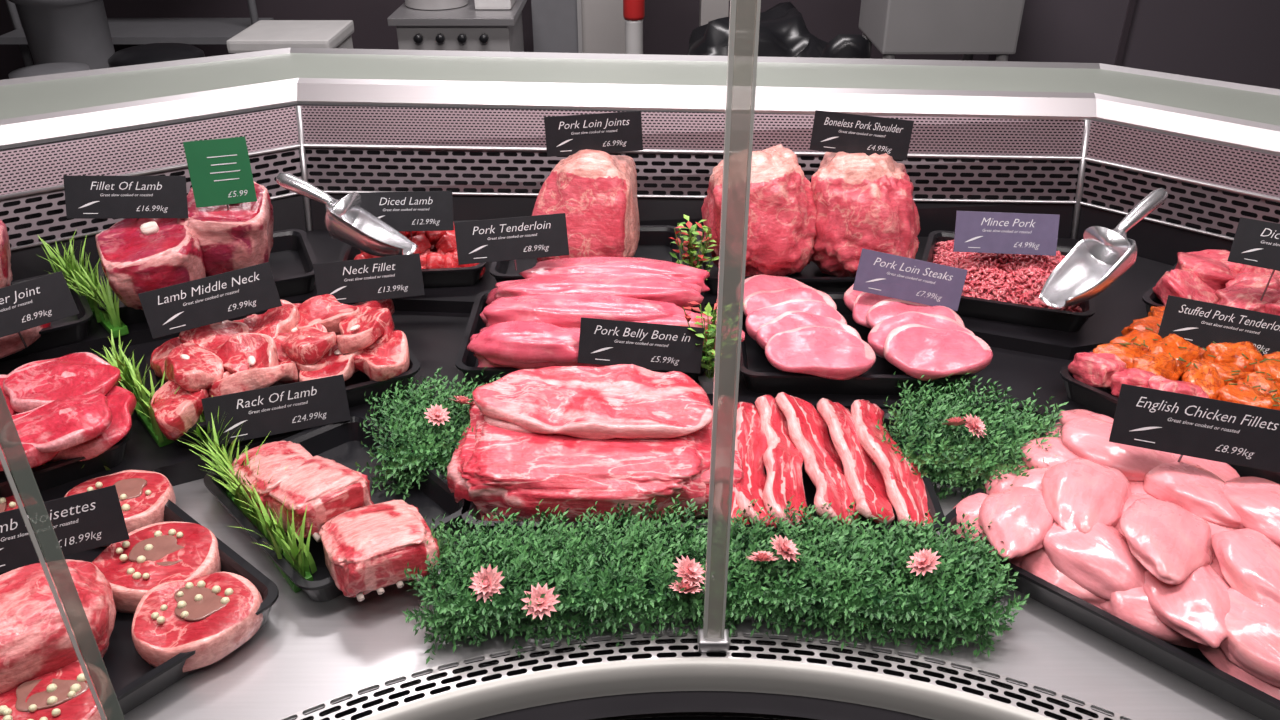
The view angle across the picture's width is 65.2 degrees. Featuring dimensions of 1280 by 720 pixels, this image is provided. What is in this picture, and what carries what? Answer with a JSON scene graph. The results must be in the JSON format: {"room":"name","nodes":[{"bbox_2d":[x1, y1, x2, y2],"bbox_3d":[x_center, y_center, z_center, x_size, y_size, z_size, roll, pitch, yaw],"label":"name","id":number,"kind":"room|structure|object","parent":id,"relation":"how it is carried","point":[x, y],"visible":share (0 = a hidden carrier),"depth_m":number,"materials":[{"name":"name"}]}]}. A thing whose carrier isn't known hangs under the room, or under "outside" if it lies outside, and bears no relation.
{"room":"food shop","nodes":[
{"label":"food shop","id":0,"kind":"room"},
{"bbox_2d":[0,352,136,470],"bbox_3d":[-0.770,0.068,1.170,0.348,0.058,0.297,0,30,0],"label":"steak","id":1,"kind":"object","parent":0,"point":[73,405],"depth_m":1.16,"materials":[{"name":"red food"}]},
{"bbox_2d":[0,0,988,79],"bbox_3d":[0.000,-2.156,3.894,8.000,2.900,0.100,0,30,0],"label":"wall","id":2,"kind":"structure","parent":0,"point":[668,25],"depth_m":4.24,"materials":[{"name":"paint"}]},
{"bbox_2d":[988,0,1279,88],"bbox_3d":[2.575,-1.728,3.153,2.650,2.900,0.110,0,30,0],"label":"wall","id":3,"kind":"structure","parent":0,"point":[1234,41],"depth_m":3.45,"materials":[{"name":"grey paint"}]},
{"bbox_3d":[0.000,0.743,1.873,8.000,0.100,7.500,0,30,0],"label":"floor","id":4,"kind":"structure","parent":0,"visible":0},
{"bbox_2d":[8,62,89,78],"bbox_3d":[-1.800,-0.553,3.237,0.220,0.780,0.220,0,30,0],"label":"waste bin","id":5,"kind":"object","parent":4,"relation":"on","point":[55,67],"visible":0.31,"depth_m":3.03,"materials":[{"name":"plastic"}]},
{"bbox_2d":[8,0,114,69],"bbox_3d":[-1.860,-0.776,3.420,0.280,0.985,0.280,0,30,0],"label":"waste bin","id":6,"kind":"object","parent":4,"relation":"on","point":[54,30],"visible":0.43,"depth_m":3.16,"materials":[{"name":"plastic"}]},
{"bbox_2d":[0,0,273,66],"bbox_3d":[-1.900,-1.460,3.689,0.930,1.900,0.350,0,30,0],"label":"shelving","id":7,"kind":"object","parent":4,"relation":"on","point":[122,30],"visible":0.14,"depth_m":3.75,"materials":[{"name":"grey plastic"}]},
{"bbox_2d":[108,43,204,67],"bbox_3d":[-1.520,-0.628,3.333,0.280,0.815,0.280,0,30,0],"label":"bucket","id":8,"kind":"object","parent":4,"relation":"on","point":[153,52],"visible":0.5,"depth_m":3.08,"materials":[{"name":"black plastic"}]},
{"bbox_2d":[226,20,353,53],"bbox_3d":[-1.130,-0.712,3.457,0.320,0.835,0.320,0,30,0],"label":"cutting board","id":9,"kind":"object","parent":4,"relation":"on","point":[263,35],"visible":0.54,"depth_m":3.20,"materials":[{"name":"plastic"}]},
{"bbox_2d":[387,0,526,51],"bbox_3d":[-0.600,-0.807,3.573,0.400,0.885,0.444,0,30,0],"label":"range","id":10,"kind":"object","parent":4,"relation":"on","point":[464,28],"visible":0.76,"depth_m":3.21,"materials":[{"name":"silver metal"}]},
{"bbox_2d":[405,0,468,9],"bbox_3d":[-0.680,-1.268,3.309,0.220,0.173,0.220,0,30,0],"label":"stock pot","id":11,"kind":"object","parent":10,"relation":"on","point":[415,4],"visible":1,"depth_m":3.26,"materials":[{"name":"silver metal"}]},
{"bbox_2d":[474,0,515,8],"bbox_3d":[-0.480,-1.208,3.315,0.120,0.063,0.150,0,30,0],"label":"scale","id":12,"kind":"object","parent":10,"relation":"on","point":[479,4],"visible":1,"depth_m":3.26,"materials":[{"name":"plastic"}]},
{"bbox_2d":[531,0,577,52],"bbox_3d":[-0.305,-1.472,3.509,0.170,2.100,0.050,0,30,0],"label":"door leaf","id":13,"kind":"structure","parent":4,"relation":"on","point":[554,22],"depth_m":3.63,"materials":[{"name":"grey plastic"}]},
{"bbox_2d":[577,0,624,53],"bbox_3d":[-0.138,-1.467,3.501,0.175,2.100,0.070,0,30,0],"label":"door leaf","id":14,"kind":"structure","parent":4,"relation":"on","point":[603,21],"depth_m":3.63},
{"bbox_2d":[623,0,644,53],"bbox_3d":[-0.020,-0.963,3.428,0.100,1.300,0.100,0,30,0],"label":"pole","id":15,"kind":"object","parent":4,"relation":"on","point":[633,10],"visible":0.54,"depth_m":3.31,"materials":[{"name":"red metal"}]},
{"bbox_2d":[0,48,1279,719],"bbox_3d":[-0.025,0.337,1.386,3.150,1.090,1.859,0,30,0],"label":"display counter","id":16,"kind":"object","parent":4,"relation":"on","point":[1083,144],"depth_m":1.58,"materials":[{"name":"metal"}]},
{"bbox_2d":[0,272,92,360],"bbox_3d":[-0.925,-0.046,1.405,0.270,0.035,0.200,-19,35,-29],"label":"tray","id":17,"kind":"object","parent":16,"relation":"on","point":[75,328],"visible":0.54,"depth_m":1.39,"materials":[{"name":"black plastic"}]},
{"bbox_2d":[0,220,12,287],"bbox_3d":[-0.959,-0.135,1.412,0.134,0.132,0.132,-10,40,-17],"label":"joint","id":18,"kind":"object","parent":17,"relation":"in","point":[6,275],"depth_m":1.41,"materials":[{"name":"red food"}]},
{"bbox_2d":[0,322,50,358],"bbox_3d":[-0.872,-0.038,1.351,0.135,0.036,0.106,-16,38,-26],"label":"slice","id":19,"kind":"object","parent":17,"relation":"in","point":[10,344],"depth_m":1.33,"materials":[{"name":"red food"}]},
{"bbox_2d":[0,271,79,347],"bbox_3d":[-0.817,-0.050,1.289,0.164,0.098,0.030,-18,35,-28],"label":"price card","id":20,"kind":"object","parent":19,"relation":"on","point":[32,303],"visible":1,"depth_m":1.29,"materials":[{"name":"plastic"}]},
{"bbox_2d":[0,432,129,497],"bbox_3d":[-0.783,0.106,1.181,0.300,0.035,0.240,-21,36,-31],"label":"tray","id":21,"kind":"object","parent":16,"relation":"on","point":[52,474],"visible":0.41,"depth_m":1.15,"materials":[{"name":"black plastic"}]},
{"bbox_2d":[0,500,278,714],"bbox_3d":[-0.579,0.267,0.963,0.300,0.035,0.360,23,37,34],"label":"tray","id":22,"kind":"object","parent":16,"relation":"on","point":[134,681],"visible":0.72,"depth_m":0.96,"materials":[{"name":"black plastic"}]},
{"bbox_2d":[0,494,23,512],"bbox_3d":[-0.713,0.185,1.089,0.116,0.043,0.114,0,30,0],"label":"lamb noisette","id":23,"kind":"object","parent":22,"relation":"in","point":[8,503],"depth_m":1.10,"materials":[{"name":"red food"}]},
{"bbox_2d":[0,661,106,719],"bbox_3d":[-0.520,0.308,0.874,0.109,0.041,0.103,0,30,0],"label":"lamb noisette","id":24,"kind":"object","parent":22,"relation":"in","point":[64,693],"visible":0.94,"depth_m":0.87,"materials":[{"name":"red food"}]},
{"bbox_2d":[0,559,115,693],"bbox_3d":[-0.574,0.253,0.923,0.163,0.096,0.123,-16,34,-25],"label":"joint","id":25,"kind":"object","parent":22,"relation":"in","point":[35,642],"visible":0.67,"depth_m":0.89,"materials":[{"name":"red food"}]},
{"bbox_2d":[0,485,129,572],"bbox_3d":[-0.602,0.185,1.012,0.150,0.088,0.031,-14,33,-22],"label":"price card","id":26,"kind":"object","parent":22,"relation":"on","point":[92,519],"visible":0.78,"depth_m":1.01,"materials":[{"name":"plastic"}]},
{"bbox_2d":[64,470,175,546],"bbox_3d":[-0.586,0.164,1.124,0.119,0.041,0.105,0,30,0],"label":"lamb noisette","id":27,"kind":"object","parent":22,"relation":"in","point":[143,496],"depth_m":1.12,"materials":[{"name":"red food"}]},
{"bbox_2d":[92,521,220,612],"bbox_3d":[-0.501,0.213,1.039,0.129,0.042,0.110,0,30,0],"label":"lamb noisette","id":28,"kind":"object","parent":22,"relation":"in","point":[155,554],"visible":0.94,"depth_m":1.03,"materials":[{"name":"red food"}]},
{"bbox_2d":[132,572,262,671],"bbox_3d":[-0.429,0.253,0.971,0.118,0.042,0.106,0,30,0],"label":"lamb noisette","id":29,"kind":"object","parent":22,"relation":"in","point":[212,615],"visible":0.99,"depth_m":0.95,"materials":[{"name":"red food"}]},
{"bbox_2d":[97,229,317,324],"bbox_3d":[-0.665,-0.130,1.551,0.310,0.035,0.200,-13,32,-21],"label":"tray","id":30,"kind":"object","parent":16,"relation":"on","point":[292,258],"visible":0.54,"depth_m":1.58,"materials":[{"name":"black plastic"}]},
{"bbox_2d":[95,218,205,309],"bbox_3d":[-0.695,-0.133,1.430,0.129,0.130,0.135,-17,34,-27],"label":"joint","id":31,"kind":"object","parent":30,"relation":"on","point":[136,255],"visible":0.78,"depth_m":1.39,"materials":[{"name":"red food"}]},
{"bbox_2d":[63,176,187,218],"bbox_3d":[-0.719,-0.218,1.409,0.163,0.090,0.033,-4,30,-7],"label":"price card","id":32,"kind":"object","parent":31,"relation":"on","point":[86,197],"visible":1,"depth_m":1.40,"materials":[{"name":"plastic"}]},
{"bbox_2d":[177,182,273,276],"bbox_3d":[-0.609,-0.178,1.491,0.126,0.156,0.126,-5,30,-9],"label":"joint","id":33,"kind":"object","parent":30,"relation":"on","point":[240,236],"visible":0.66,"depth_m":1.44,"materials":[{"name":"food"}]},
{"bbox_2d":[183,136,256,209],"bbox_3d":[-0.594,-0.253,1.425,0.082,0.121,0.021,-9,31,-16],"label":"ticket","id":34,"kind":"object","parent":33,"relation":"on","point":[220,172],"visible":0.99,"depth_m":1.42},
{"bbox_2d":[201,374,350,446],"bbox_3d":[-0.445,0.074,1.236,0.167,0.096,0.031,-13,32,-21],"label":"price card","id":35,"kind":"object","parent":16,"relation":"on","point":[284,408],"visible":0.99,"depth_m":1.22,"materials":[{"name":"plastic"}]},
{"bbox_2d":[145,328,419,447],"bbox_3d":[-0.474,0.018,1.334,0.320,0.035,0.220,-15,33,-24],"label":"tray","id":36,"kind":"object","parent":16,"relation":"on","point":[359,384],"visible":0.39,"depth_m":1.29,"materials":[{"name":"black plastic"}]},
{"bbox_2d":[150,294,409,439],"bbox_3d":[-0.467,-0.013,1.308,0.327,0.085,0.237,-13,32,-21],"label":"lamb middle neck chops","id":37,"kind":"object","parent":36,"relation":"on","point":[321,336],"visible":0.97,"depth_m":1.27},
{"bbox_2d":[138,262,281,338],"bbox_3d":[-0.549,-0.061,1.292,0.165,0.113,0.032,-11,32,-19],"label":"price card","id":38,"kind":"object","parent":37,"relation":"on","point":[177,308],"visible":1,"depth_m":1.28,"materials":[{"name":"plastic"}]},
{"bbox_2d":[313,253,424,303],"bbox_3d":[-0.378,-0.105,1.403,0.147,0.080,0.033,-5,30,-9],"label":"price card","id":39,"kind":"object","parent":37,"relation":"on","point":[399,276],"visible":0.99,"depth_m":1.39,"materials":[{"name":"plastic"}]},
{"bbox_2d":[204,412,472,601],"bbox_3d":[-0.345,0.162,1.144,0.210,0.035,0.270,-25,38,-36],"label":"tray","id":40,"kind":"object","parent":16,"relation":"on","point":[340,442],"visible":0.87,"depth_m":1.16,"materials":[{"name":"black plastic"}]},
{"bbox_2d":[229,441,439,600],"bbox_3d":[-0.337,0.155,1.096,0.313,0.073,0.124,26,39,37],"label":"rack","id":41,"kind":"object","parent":40,"relation":"on","point":[368,546],"visible":0.87,"depth_m":1.05,"materials":[{"name":"pink food"}]},
{"bbox_2d":[0,0,760,719],"bbox_3d":[0.060,0.069,0.517,1.404,0.817,0.599,0,30,0],"label":"glass panel edge","id":42,"kind":"object","parent":16,"relation":"attached to","point":[744,20],"visible":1,"depth_m":0.74,"materials":[{"name":"grey"}]},
{"bbox_2d":[337,220,485,287],"bbox_3d":[-0.362,-0.169,1.617,0.230,0.035,0.200,-3,30,-5],"label":"tray","id":43,"kind":"object","parent":16,"relation":"on","point":[461,276],"visible":0.26,"depth_m":1.55,"materials":[{"name":"black plastic"}]},
{"bbox_2d":[354,221,485,278],"bbox_3d":[-0.353,-0.191,1.590,0.214,0.101,0.177,-3,30,-5],"label":"lamb","id":44,"kind":"object","parent":43,"relation":"in","point":[437,249],"visible":0.23,"depth_m":1.55},
{"bbox_2d":[276,173,417,256],"bbox_3d":[-0.426,-0.208,1.441,0.216,0.104,0.087,10,32,17],"label":"metal scoop","id":45,"kind":"object","parent":44,"relation":"on","point":[346,221],"visible":0.92,"depth_m":1.44,"materials":[{"name":"metal"}]},
{"bbox_2d":[358,191,453,237],"bbox_3d":[-0.351,-0.197,1.520,0.140,0.121,0.033,-2,30,-3],"label":"price card","id":46,"kind":"object","parent":44,"relation":"on","point":[410,211],"visible":0.95,"depth_m":1.50,"materials":[{"name":"plastic"}]},
{"bbox_2d":[355,366,504,499],"bbox_3d":[-0.249,0.081,1.236,0.191,0.086,0.225,-5,30,-9],"label":"artificial plant","id":47,"kind":"object","parent":16,"relation":"on","point":[435,445],"visible":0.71,"depth_m":1.20,"materials":[{"name":"green plant"}]},
{"bbox_2d":[424,404,449,425],"bbox_3d":[-0.241,0.064,1.188,0.031,0.016,0.032,8,31,13],"label":"flower","id":48,"kind":"object","parent":47,"relation":"on","point":[436,414],"visible":1,"depth_m":1.19,"materials":[{"name":"pink plant"}]},
{"bbox_2d":[448,395,473,403],"bbox_3d":[-0.215,0.049,1.211,0.032,0.022,0.034,-21,36,-32],"label":"flower","id":49,"kind":"object","parent":47,"relation":"on","point":[461,399],"visible":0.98,"depth_m":1.21,"materials":[{"name":"pink plant"}]},
{"bbox_2d":[403,494,735,663],"bbox_3d":[-0.071,0.213,1.025,0.340,0.071,0.188,-4,30,-7],"label":"grass","id":50,"kind":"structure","parent":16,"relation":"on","point":[596,576],"depth_m":1.00,"materials":[{"name":"green plant"}]},
{"bbox_2d":[469,564,503,602],"bbox_3d":[-0.148,0.215,0.967,0.037,0.023,0.033,1,30,1],"label":"flower","id":51,"kind":"object","parent":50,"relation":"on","point":[490,578],"visible":1,"depth_m":0.96,"materials":[{"name":"pink plant"}]},
{"bbox_2d":[520,583,559,619],"bbox_3d":[-0.095,0.229,0.954,0.038,0.018,0.036,10,32,17],"label":"flower","id":52,"kind":"object","parent":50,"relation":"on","point":[546,605],"visible":1,"depth_m":0.95,"materials":[{"name":"pink plant"}]},
{"bbox_2d":[669,579,701,592],"bbox_3d":[0.044,0.220,0.970,0.034,0.016,0.032,-5,30,-9],"label":"flower","id":53,"kind":"object","parent":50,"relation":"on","point":[692,589],"visible":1,"depth_m":0.97,"materials":[{"name":"pink plant"}]},
{"bbox_2d":[673,555,704,586],"bbox_3d":[0.049,0.206,0.978,0.034,0.020,0.038,-2,30,-3],"label":"flower","id":54,"kind":"object","parent":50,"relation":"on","point":[689,570],"visible":0.99,"depth_m":0.98,"materials":[{"name":"pink plant"}]},
{"bbox_2d":[455,290,707,386],"bbox_3d":[-0.075,-0.031,1.419,0.340,0.035,0.240,0,30,0],"label":"tray","id":55,"kind":"object","parent":16,"relation":"on","point":[466,362],"visible":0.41,"depth_m":1.34,"materials":[{"name":"black plastic"}]},
{"bbox_2d":[467,257,744,368],"bbox_3d":[-0.047,-0.066,1.393,0.369,0.097,0.245,-1,30,-2],"label":"pork tenderloins","id":56,"kind":"object","parent":55,"relation":"on","point":[534,321],"visible":0.71,"depth_m":1.35,"materials":[{"name":"pink food"}]},
{"bbox_2d":[454,213,568,269],"bbox_3d":[-0.180,-0.160,1.410,0.157,0.088,0.033,-4,30,-7],"label":"price card","id":57,"kind":"object","parent":56,"relation":"on","point":[537,236],"visible":1,"depth_m":1.40,"materials":[{"name":"plastic"}]},
{"bbox_2d":[578,317,703,373],"bbox_3d":[0.001,-0.007,1.292,0.161,0.099,0.033,2,30,3],"label":"price card","id":58,"kind":"object","parent":56,"relation":"on","point":[601,341],"visible":0.95,"depth_m":1.28,"materials":[{"name":"plastic"}]},
{"bbox_2d":[490,225,684,282],"bbox_3d":[-0.080,-0.161,1.604,0.300,0.035,0.200,0,30,0],"label":"tray","id":59,"kind":"object","parent":16,"relation":"on","point":[655,241],"visible":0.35,"depth_m":1.65,"materials":[{"name":"black plastic"}]},
{"bbox_2d":[532,149,639,262],"bbox_3d":[-0.084,-0.230,1.553,0.166,0.207,0.174,2,30,3],"label":"joint","id":60,"kind":"object","parent":59,"relation":"in","point":[596,190],"visible":0.72,"depth_m":1.48,"materials":[{"name":"pink food"}]},
{"bbox_2d":[544,111,642,156],"bbox_3d":[-0.070,-0.340,1.508,0.147,0.071,0.026,-3,30,-5],"label":"price card","id":61,"kind":"object","parent":60,"relation":"on","point":[566,135],"visible":0.94,"depth_m":1.50,"materials":[{"name":"plastic"}]},
{"bbox_2d":[669,215,718,279],"bbox_3d":[0.081,-0.150,1.493,0.073,0.127,0.066,-26,39,-38],"label":"artificial plant","id":62,"kind":"object","parent":16,"relation":"on","point":[692,256],"visible":0.69,"depth_m":1.49,"materials":[{"name":"green plant"}]},
{"bbox_2d":[461,409,944,542],"bbox_3d":[0.070,0.136,1.189,0.530,0.035,0.240,0,30,1],"label":"tray","id":63,"kind":"object","parent":16,"relation":"on","point":[933,504],"visible":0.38,"depth_m":1.11,"materials":[{"name":"black plastic"}]},
{"bbox_2d":[447,364,743,522],"bbox_3d":[-0.048,0.098,1.171,0.345,0.113,0.212,0,30,0],"label":"pork belly","id":64,"kind":"object","parent":63,"relation":"in","point":[577,438],"visible":0.86,"depth_m":1.13,"materials":[{"name":"pink food"}]},
{"bbox_2d":[712,392,932,532],"bbox_3d":[0.203,0.117,1.178,0.257,0.059,0.239,0,30,0],"label":"slices","id":65,"kind":"object","parent":63,"relation":"on","point":[782,433],"visible":0.9,"depth_m":1.15,"materials":[{"name":"food"}]},
{"bbox_2d":[680,301,744,393],"bbox_3d":[0.094,-0.017,1.300,0.079,0.130,0.084,-10,31,-16],"label":"artificial plant","id":66,"kind":"object","parent":16,"relation":"on","point":[706,381],"visible":0.6,"depth_m":1.30,"materials":[{"name":"green plant"}]},
{"bbox_2d":[696,228,854,294],"bbox_3d":[0.250,-0.156,1.596,0.320,0.035,0.200,1,30,1],"label":"tray","id":67,"kind":"object","parent":16,"relation":"on","point":[811,275],"visible":0.12,"depth_m":1.52,"materials":[{"name":"black plastic"}]},
{"bbox_2d":[701,144,816,276],"bbox_3d":[0.189,-0.223,1.542,0.184,0.208,0.200,0,30,0],"label":"joint","id":68,"kind":"object","parent":67,"relation":"on","point":[781,235],"visible":0.7,"depth_m":1.47,"materials":[{"name":"pink food"}]},
{"bbox_2d":[810,152,919,276],"bbox_3d":[0.347,-0.230,1.549,0.176,0.206,0.202,7,31,12],"label":"joint","id":69,"kind":"object","parent":67,"relation":"on","point":[864,201],"visible":0.84,"depth_m":1.47,"materials":[{"name":"pink food"}]},
{"bbox_2d":[809,110,913,160],"bbox_3d":[0.331,-0.337,1.500,0.149,0.074,0.026,4,30,7],"label":"price card","id":70,"kind":"object","parent":69,"relation":"on","point":[834,132],"visible":1,"depth_m":1.49,"materials":[{"name":"plastic"}]},
{"bbox_2d":[739,292,975,395],"bbox_3d":[0.287,-0.025,1.408,0.310,0.035,0.250,1,30,2],"label":"tray","id":71,"kind":"object","parent":16,"relation":"on","point":[759,376],"visible":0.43,"depth_m":1.31,"materials":[{"name":"black plastic"}]},
{"bbox_2d":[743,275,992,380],"bbox_3d":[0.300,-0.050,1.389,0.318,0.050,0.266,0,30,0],"label":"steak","id":72,"kind":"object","parent":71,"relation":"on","point":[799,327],"visible":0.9,"depth_m":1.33,"materials":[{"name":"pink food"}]},
{"bbox_2d":[853,248,967,310],"bbox_3d":[0.379,-0.112,1.406,0.157,0.088,0.033,3,30,5],"label":"price card","id":73,"kind":"object","parent":72,"relation":"on","point":[878,273],"visible":0.99,"depth_m":1.40,"materials":[{"name":"plastic"}]},
{"bbox_2d":[695,496,1029,656],"bbox_3d":[0.221,0.213,1.024,0.335,0.072,0.188,4,30,6],"label":"grass","id":74,"kind":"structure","parent":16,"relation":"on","point":[839,576],"depth_m":0.99,"materials":[{"name":"green plant"}]},
{"bbox_2d":[748,551,777,561],"bbox_3d":[0.122,0.196,0.993,0.035,0.019,0.029,0,30,0],"label":"flower","id":75,"kind":"object","parent":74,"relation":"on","point":[763,556],"visible":1,"depth_m":0.99,"materials":[{"name":"pink plant"}]},
{"bbox_2d":[770,535,799,560],"bbox_3d":[0.146,0.188,1.003,0.034,0.019,0.035,-18,35,-28],"label":"flower","id":76,"kind":"object","parent":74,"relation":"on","point":[784,547],"visible":1,"depth_m":1.00,"materials":[{"name":"pink plant"}]},
{"bbox_2d":[907,548,940,575],"bbox_3d":[0.281,0.199,0.990,0.032,0.019,0.037,-5,30,-8],"label":"flower","id":77,"kind":"object","parent":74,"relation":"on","point":[924,561],"visible":1,"depth_m":0.99,"materials":[{"name":"pink plant"}]},
{"bbox_2d":[873,371,1067,499],"bbox_3d":[0.402,0.097,1.213,0.234,0.087,0.234,14,33,22],"label":"greenery","id":78,"kind":"object","parent":16,"relation":"on","point":[950,454],"visible":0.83,"depth_m":1.20,"materials":[{"name":"green plant"}]},
{"bbox_2d":[943,416,969,425],"bbox_3d":[0.372,0.073,1.175,0.037,0.024,0.028,3,30,6],"label":"flower","id":79,"kind":"object","parent":78,"relation":"on","point":[955,421],"visible":0.99,"depth_m":1.17,"materials":[{"name":"pink plant"}]},
{"bbox_2d":[963,414,986,437],"bbox_3d":[0.392,0.076,1.168,0.034,0.020,0.030,-16,34,-26],"label":"flower","id":80,"kind":"object","parent":78,"relation":"on","point":[976,425],"visible":1,"depth_m":1.17,"materials":[{"name":"pink plant"}]},
{"bbox_2d":[922,230,1094,331],"bbox_3d":[0.560,-0.124,1.539,0.250,0.035,0.250,10,32,17],"label":"tray","id":81,"kind":"object","parent":16,"relation":"on","point":[1047,318],"visible":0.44,"depth_m":1.44,"materials":[{"name":"black plastic"}]},
{"bbox_2d":[932,240,1082,311],"bbox_3d":[0.560,-0.143,1.527,0.229,0.071,0.227,10,32,17],"label":"pork mince","id":82,"kind":"object","parent":81,"relation":"in","point":[1011,278],"visible":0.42,"depth_m":1.47,"materials":[{"name":"food"}]},
{"bbox_2d":[953,211,1059,259],"bbox_3d":[0.531,-0.170,1.464,0.145,0.092,0.033,3,30,5],"label":"price card","id":83,"kind":"object","parent":82,"relation":"on","point":[978,232],"visible":0.99,"depth_m":1.45,"materials":[{"name":"plastic"}]},
{"bbox_2d":[1039,188,1167,308],"bbox_3d":[0.651,-0.157,1.392,0.222,0.131,0.090,-20,35,-31],"label":"metal scoop","id":84,"kind":"object","parent":82,"relation":"on","point":[1103,255],"visible":1,"depth_m":1.40,"materials":[{"name":"metal"}]},
{"bbox_2d":[941,419,1279,719],"bbox_3d":[0.590,0.221,1.043,0.460,0.035,0.320,27,39,38],"label":"tray","id":85,"kind":"object","parent":16,"relation":"on","point":[1190,664],"visible":0.27,"depth_m":0.95,"materials":[{"name":"black plastic"}]},
{"bbox_2d":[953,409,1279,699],"bbox_3d":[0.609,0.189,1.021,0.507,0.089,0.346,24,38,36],"label":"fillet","id":86,"kind":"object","parent":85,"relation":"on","point":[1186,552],"visible":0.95,"depth_m":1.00,"materials":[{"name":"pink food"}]},
{"bbox_2d":[1109,384,1279,472],"bbox_3d":[0.591,0.083,1.061,0.172,0.096,0.033,9,31,15],"label":"price card","id":87,"kind":"object","parent":86,"relation":"on","point":[1154,419],"visible":1,"depth_m":1.05,"materials":[{"name":"plastic"}]},
{"bbox_2d":[1142,263,1176,314],"bbox_3d":[0.905,-0.060,1.429,0.310,0.035,0.220,24,38,35],"label":"tray","id":88,"kind":"object","parent":16,"relation":"on","point":[1149,298],"visible":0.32,"depth_m":1.45,"materials":[{"name":"black plastic"}]},
{"bbox_2d":[1153,249,1279,315],"bbox_3d":[0.902,-0.082,1.407,0.304,0.081,0.212,26,39,37],"label":"diced meat","id":89,"kind":"object","parent":88,"relation":"on","point":[1208,275],"visible":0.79,"depth_m":1.42,"materials":[{"name":"pink food"}]},
{"bbox_2d":[1228,217,1279,300],"bbox_3d":[0.847,-0.119,1.321,0.133,0.125,0.032,11,32,19],"label":"price card","id":90,"kind":"object","parent":89,"relation":"on","point":[1256,243],"visible":1,"depth_m":1.31,"materials":[{"name":"plastic"}]},
{"bbox_2d":[1060,333,1279,483],"bbox_3d":[0.745,0.057,1.266,0.260,0.035,0.340,-22,37,-33],"label":"tray","id":91,"kind":"object","parent":16,"relation":"on","point":[1100,400],"visible":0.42,"depth_m":1.27,"materials":[{"name":"black plastic"}]},
{"bbox_2d":[1068,306,1279,409],"bbox_3d":[0.747,0.033,1.250,0.268,0.062,0.341,-22,37,-33],"label":"meat pieces","id":92,"kind":"object","parent":91,"relation":"on","point":[1238,372],"visible":0.63,"depth_m":1.27,"materials":[{"name":"orange food"}]},
{"bbox_2d":[1158,295,1279,355],"bbox_3d":[0.767,-0.040,1.304,0.163,0.066,0.032,10,32,17],"label":"price card","id":93,"kind":"object","parent":92,"relation":"on","point":[1201,323],"visible":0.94,"depth_m":1.30,"materials":[{"name":"plastic"}]},
{"bbox_2d":[699,0,728,26],"bbox_3d":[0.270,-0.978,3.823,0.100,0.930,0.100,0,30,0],"label":"carton","id":94,"kind":"object","parent":4,"relation":"on","point":[710,10],"visible":0.02,"depth_m":3.60,"materials":[{"name":"white cardboard"}]},
{"bbox_2d":[688,2,816,56],"bbox_3d":[0.385,-0.761,3.489,0.536,0.894,0.389,0,30,0],"label":"sack","id":95,"kind":"object","parent":4,"relation":"on","point":[783,31],"visible":0.21,"depth_m":3.22,"materials":[{"name":"black plastic"}]},
{"bbox_2d":[796,34,869,58],"bbox_3d":[0.615,-0.622,3.338,0.308,0.942,0.319,0,30,0],"label":"sack","id":96,"kind":"object","parent":4,"relation":"on","point":[842,45],"visible":0.06,"depth_m":3.05,"materials":[{"name":"black plastic"}]},
{"bbox_2d":[859,0,1024,60],"bbox_3d":[0.970,-0.838,3.442,0.460,1.070,0.440,0,30,0],"label":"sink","id":97,"kind":"object","parent":4,"relation":"on","point":[968,28],"visible":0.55,"depth_m":3.10,"materials":[{"name":"silver metal"}]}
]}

